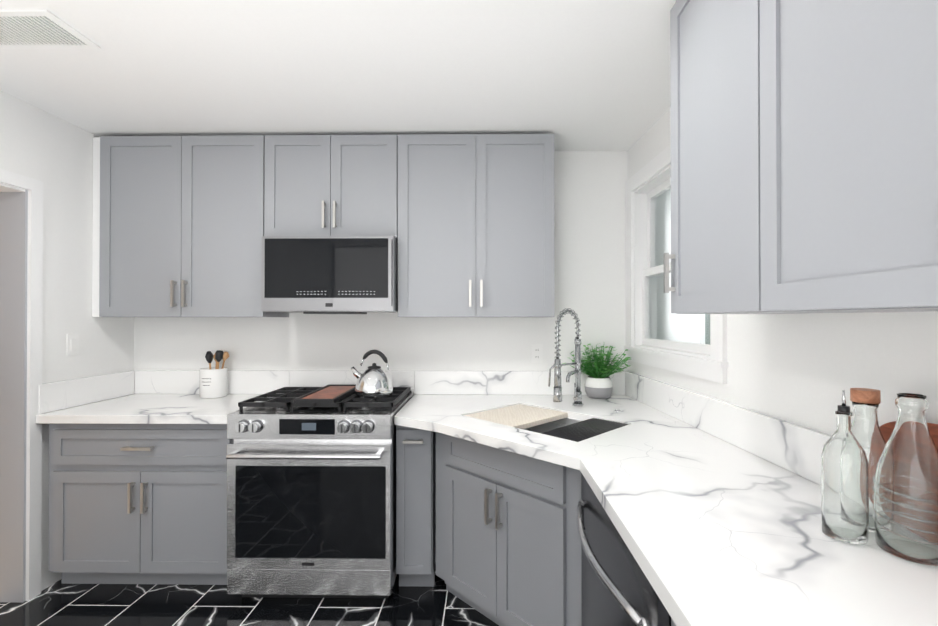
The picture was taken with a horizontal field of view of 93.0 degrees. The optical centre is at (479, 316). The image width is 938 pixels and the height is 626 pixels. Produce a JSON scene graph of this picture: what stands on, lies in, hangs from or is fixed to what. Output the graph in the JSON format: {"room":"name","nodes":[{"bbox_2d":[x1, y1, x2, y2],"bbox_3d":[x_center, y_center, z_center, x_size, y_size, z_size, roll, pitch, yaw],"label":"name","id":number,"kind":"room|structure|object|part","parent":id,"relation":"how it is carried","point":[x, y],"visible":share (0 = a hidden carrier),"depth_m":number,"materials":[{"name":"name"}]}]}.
{"room":"kitchen","nodes":[
{"label":"kitchen","id":0,"kind":"room"},
{"bbox_2d":[0,90,133,597],"bbox_3d":[-2.343,0.165,0.545,0.140,2.470,4.680,0,0,1],"label":"wall","id":1,"kind":"structure","parent":0,"point":[53,153],"depth_m":2.40,"materials":[{"name":"white paint"}]},
{"bbox_2d":[0,169,42,602],"bbox_3d":[-2.327,0.359,1.768,0.176,2.097,1.007,0,0,1],"label":"door frame","id":2,"kind":"structure","parent":1,"relation":"attached to","point":[21,273],"depth_m":2.20,"materials":[{"name":"white paint"}]},
{"bbox_2d":[66,334,78,355],"bbox_3d":[-2.243,0.156,2.454,0.008,0.116,0.070,0,0,1],"label":"switch plate","id":3,"kind":"object","parent":1,"relation":"attached to","point":[72,344],"visible":1,"depth_m":2.45,"materials":[{"name":"white plastic"}]},
{"bbox_2d":[0,560,498,625],"bbox_3d":[-0.493,1.425,0.513,3.839,0.050,4.680,0,0,1],"label":"floor","id":4,"kind":"structure","parent":0,"point":[57,603],"depth_m":2.15,"materials":[{"name":"black tile"}]},
{"bbox_2d":[49,423,233,584],"bbox_3d":[-1.717,0.977,2.546,0.978,0.870,0.649,0,0,1],"label":"base cabinet","id":5,"kind":"object","parent":4,"relation":"on","point":[137,503],"visible":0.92,"depth_m":2.26,"materials":[{"name":"grey paint"}]},
{"bbox_2d":[36,394,261,423],"bbox_3d":[-1.725,0.519,2.549,0.999,0.042,0.648,0,0,1],"label":"countertop","id":6,"kind":"structure","parent":5,"relation":"on","point":[134,408],"depth_m":2.34,"materials":[{"name":"stone"}]},
{"bbox_2d":[199,350,228,397],"bbox_3d":[-1.653,0.355,2.762,0.151,0.286,0.151,0,0,1],"label":"utensil crock","id":7,"kind":"object","parent":6,"relation":"on","point":[212,382],"visible":1,"depth_m":2.71,"materials":[{"name":"white ceramic"}]},
{"bbox_2d":[226,387,413,598],"bbox_3d":[-0.825,0.924,2.457,0.795,0.975,0.748,0,0,1],"label":"range","id":8,"kind":"object","parent":4,"relation":"on","point":[311,500],"visible":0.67,"depth_m":2.15,"materials":[{"name":"silver metal"}]},
{"bbox_2d":[293,384,355,402],"bbox_3d":[-0.829,0.426,2.481,0.205,0.018,0.505,0,0,1],"label":"griddle","id":9,"kind":"object","parent":8,"relation":"on","point":[331,393],"visible":0.88,"depth_m":2.40,"materials":[{"name":"brown wood"}]},
{"bbox_2d":[350,350,392,397],"bbox_3d":[-0.600,0.310,2.456,0.242,0.250,0.208,0,0,1],"label":"kettle","id":10,"kind":"object","parent":8,"relation":"on","point":[374,381],"visible":1,"depth_m":2.39,"materials":[{"name":"silver metal"}]},
{"bbox_2d":[396,425,435,586],"bbox_3d":[-0.329,0.977,2.527,0.185,0.870,0.649,0,0,1],"label":"base cabinet","id":11,"kind":"object","parent":4,"relation":"on","point":[415,505],"visible":0.88,"depth_m":2.24,"materials":[{"name":"grey paint"}]},
{"bbox_2d":[436,432,581,625],"bbox_3d":[0.383,0.975,2.232,1.213,0.870,1.204,0,0,1],"label":"base cabinet","id":12,"kind":"object","parent":4,"relation":"on","point":[508,547],"visible":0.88,"depth_m":1.87,"materials":[{"name":"grey paint"}]},
{"bbox_2d":[394,394,575,468],"bbox_3d":[-0.037,0.517,2.197,0.778,0.042,1.306,0,0,1],"label":"countertop","id":13,"kind":"structure","parent":12,"relation":"on","point":[440,413],"depth_m":2.07,"materials":[{"name":"stone"}]},
{"bbox_2d":[524,417,583,432],"bbox_3d":[0.306,0.635,2.155,0.482,0.214,0.718,0,0,-44],"label":"sink","id":14,"kind":"object","parent":13,"relation":"in","point":[548,426],"visible":0.02,"depth_m":2.40,"materials":[{"name":"grey metal"}]},
{"bbox_2d":[464,404,567,428],"bbox_3d":[0.182,0.515,2.283,0.450,0.025,0.331,0,0,-44],"label":"cutting board","id":15,"kind":"object","parent":14,"relation":"on","point":[520,416],"visible":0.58,"depth_m":2.25,"materials":[{"name":"brown wood"}]},
{"bbox_2d":[541,418,628,441],"bbox_3d":[0.474,0.513,1.982,0.450,0.022,0.208,0,0,-44],"label":"rack","id":16,"kind":"object","parent":14,"relation":"on","point":[583,430],"visible":0.6,"depth_m":1.98,"materials":[{"name":"black plastic"}]},
{"bbox_2d":[536,395,937,625],"bbox_3d":[0.741,0.508,0.650,0.821,0.042,4.378,0,0,1],"label":"countertop","id":17,"kind":"structure","parent":12,"relation":"on","point":[712,530],"depth_m":0.99,"materials":[{"name":"stone"}]},
{"bbox_2d":[548,308,582,405],"bbox_3d":[0.471,0.226,2.418,0.210,0.540,0.198,0,0,1],"label":"faucet","id":18,"kind":"object","parent":17,"relation":"on","point":[557,390],"visible":1,"depth_m":2.40,"materials":[{"name":"grey metal"}]},
{"bbox_2d":[562,344,630,398],"bbox_3d":[0.711,0.327,2.674,0.399,0.340,0.302,0,0,1],"label":"potted plant","id":19,"kind":"object","parent":17,"relation":"on","point":[600,386],"visible":0.98,"depth_m":2.67,"materials":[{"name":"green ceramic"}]},
{"bbox_2d":[821,390,868,543],"bbox_3d":[0.805,0.326,0.984,0.082,0.324,0.082,0,0,1],"label":"oil bottle","id":20,"kind":"object","parent":17,"relation":"on","point":[844,490],"visible":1,"depth_m":0.96,"materials":[{"name":"clear glass"}]},
{"bbox_2d":[850,388,885,532],"bbox_3d":[0.899,0.330,1.038,0.094,0.317,0.094,0,0,1],"label":"milk bottle","id":21,"kind":"object","parent":17,"relation":"on","point":[866,430],"visible":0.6,"depth_m":1.01,"materials":[{"name":"clear glass"}]},
{"bbox_2d":[872,393,937,565],"bbox_3d":[0.888,0.324,0.915,0.123,0.326,0.123,0,0,1],"label":"glass bottle","id":22,"kind":"object","parent":17,"relation":"on","point":[905,498],"visible":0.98,"depth_m":0.89,"materials":[{"name":"clear glass"}]},
{"bbox_2d":[880,421,937,447],"bbox_3d":[0.989,0.358,0.770,0.052,0.255,0.680,0,0,-2],"label":"serving board","id":23,"kind":"object","parent":17,"relation":"on","point":[886,429],"visible":0.15,"depth_m":1.06,"materials":[{"name":"brown wood"}]},
{"bbox_2d":[577,473,670,625],"bbox_3d":[0.613,0.970,1.195,0.668,0.868,0.686,0,0,1],"label":"dishwasher","id":24,"kind":"object","parent":4,"relation":"on","point":[617,589],"visible":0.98,"depth_m":1.17,"materials":[{"name":"black metal"}]},
{"bbox_2d":[0,0,675,150],"bbox_3d":[-0.493,-1.085,0.527,3.840,0.030,4.960,0,0,1],"label":"ceiling","id":25,"kind":"structure","parent":0,"point":[582,75],"depth_m":1.91,"materials":[{"name":"white paint"}]},
{"bbox_2d":[0,9,100,49],"bbox_3d":[-1.698,-1.059,1.652,0.400,0.008,0.216,0,0,1],"label":"ceiling vent","id":26,"kind":"object","parent":25,"relation":"in","point":[32,29],"visible":1,"depth_m":1.66,"materials":[{"name":"white plastic"}]},
{"bbox_2d":[134,151,704,395],"bbox_3d":[-0.461,0.179,2.930,3.840,2.470,0.140,0,0,1],"label":"wall","id":27,"kind":"structure","parent":0,"point":[589,244],"depth_m":2.85,"materials":[{"name":"white paint"}]},
{"bbox_2d":[92,135,288,316],"bbox_3d":[-1.738,-0.515,2.697,1.009,1.041,0.364,0,0,1],"label":"upper cabinet","id":28,"kind":"object","parent":27,"relation":"attached to","point":[181,226],"depth_m":2.55,"materials":[{"name":"grey paint"}]},
{"bbox_3d":[-2.213,-0.515,2.732,0.057,1.041,0.308,0,0,1],"label":"wall cabinet filler panel","id":29,"kind":"part","parent":28,"relation":"part of","materials":[{"name":"white wood"}]},
{"bbox_2d":[264,135,397,238],"bbox_3d":[-0.851,-0.740,2.686,0.763,0.590,0.364,0,0,1],"label":"upper cabinet","id":30,"kind":"object","parent":27,"relation":"attached to","point":[331,185],"visible":0.88,"depth_m":2.54,"materials":[{"name":"grey paint"}]},
{"bbox_2d":[261,236,397,313],"bbox_3d":[-0.837,-0.227,2.654,0.728,0.428,0.422,0,0,1],"label":"over-the-range microwave","id":31,"kind":"object","parent":30,"relation":"attached to","point":[330,274],"visible":0.98,"depth_m":2.45,"materials":[{"name":"silver metal"}]},
{"bbox_2d":[39,370,624,413],"bbox_3d":[-0.664,0.422,2.545,3.160,0.149,0.628,0,0,1],"label":"backsplash","id":32,"kind":"structure","parent":27,"relation":"attached to","point":[57,395],"depth_m":2.83,"materials":[{"name":"stone"}]},
{"bbox_2d":[398,134,553,316],"bbox_3d":[-0.021,-0.515,2.674,0.894,1.041,0.364,0,0,1],"label":"upper cabinet","id":33,"kind":"object","parent":27,"relation":"attached to","point":[475,225],"visible":1,"depth_m":2.53,"materials":[{"name":"grey paint"}]},
{"bbox_2d":[531,344,542,362],"bbox_3d":[0.364,0.238,2.844,0.070,0.116,0.008,0,0,1],"label":"electrical outlet plate","id":34,"kind":"object","parent":27,"relation":"attached to","point":[536,353],"visible":1,"depth_m":2.84,"materials":[{"name":"white plastic"}]},
{"bbox_2d":[627,109,937,434],"bbox_3d":[1.116,0.164,0.355,0.140,2.470,4.980,0,0,-2],"label":"wall","id":35,"kind":"structure","parent":0,"point":[804,369],"depth_m":1.34,"materials":[{"name":"white paint"}]},
{"bbox_2d":[624,144,728,383],"bbox_3d":[1.020,-0.292,2.303,0.169,1.131,1.061,0,0,-2],"label":"window","id":36,"kind":"structure","parent":35,"relation":"in","point":[689,358],"depth_m":2.60,"materials":[{"name":"white paint"}]},
{"bbox_2d":[625,371,831,484],"bbox_3d":[1.022,0.411,0.649,0.020,0.149,4.377,0,0,-2],"label":"backsplash","id":37,"kind":"structure","parent":35,"relation":"attached to","point":[793,448],"depth_m":1.65,"materials":[{"name":"stone"}]},
{"bbox_2d":[663,0,863,313],"bbox_3d":[0.793,-0.526,1.268,0.364,1.035,0.493,0,0,1],"label":"upper cabinet","id":38,"kind":"object","parent":35,"relation":"attached to","point":[714,256],"visible":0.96,"depth_m":1.23,"materials":[{"name":"grey paint"}]},
{"bbox_2d":[760,0,937,311],"bbox_3d":[0.783,-0.530,0.523,0.364,1.035,0.996,0,0,1],"label":"upper cabinet","id":39,"kind":"object","parent":35,"relation":"attached to","point":[848,155],"visible":1,"depth_m":0.78,"materials":[{"name":"grey paint"}]},
{"label":"outside","id":40,"kind":"structure","parent":0,"visible":0},
{"bbox_2d":[705,314,709,344],"bbox_3d":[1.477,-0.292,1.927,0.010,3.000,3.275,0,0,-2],"label":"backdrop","id":41,"kind":"structure","parent":40,"point":[708,330],"depth_m":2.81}
]}

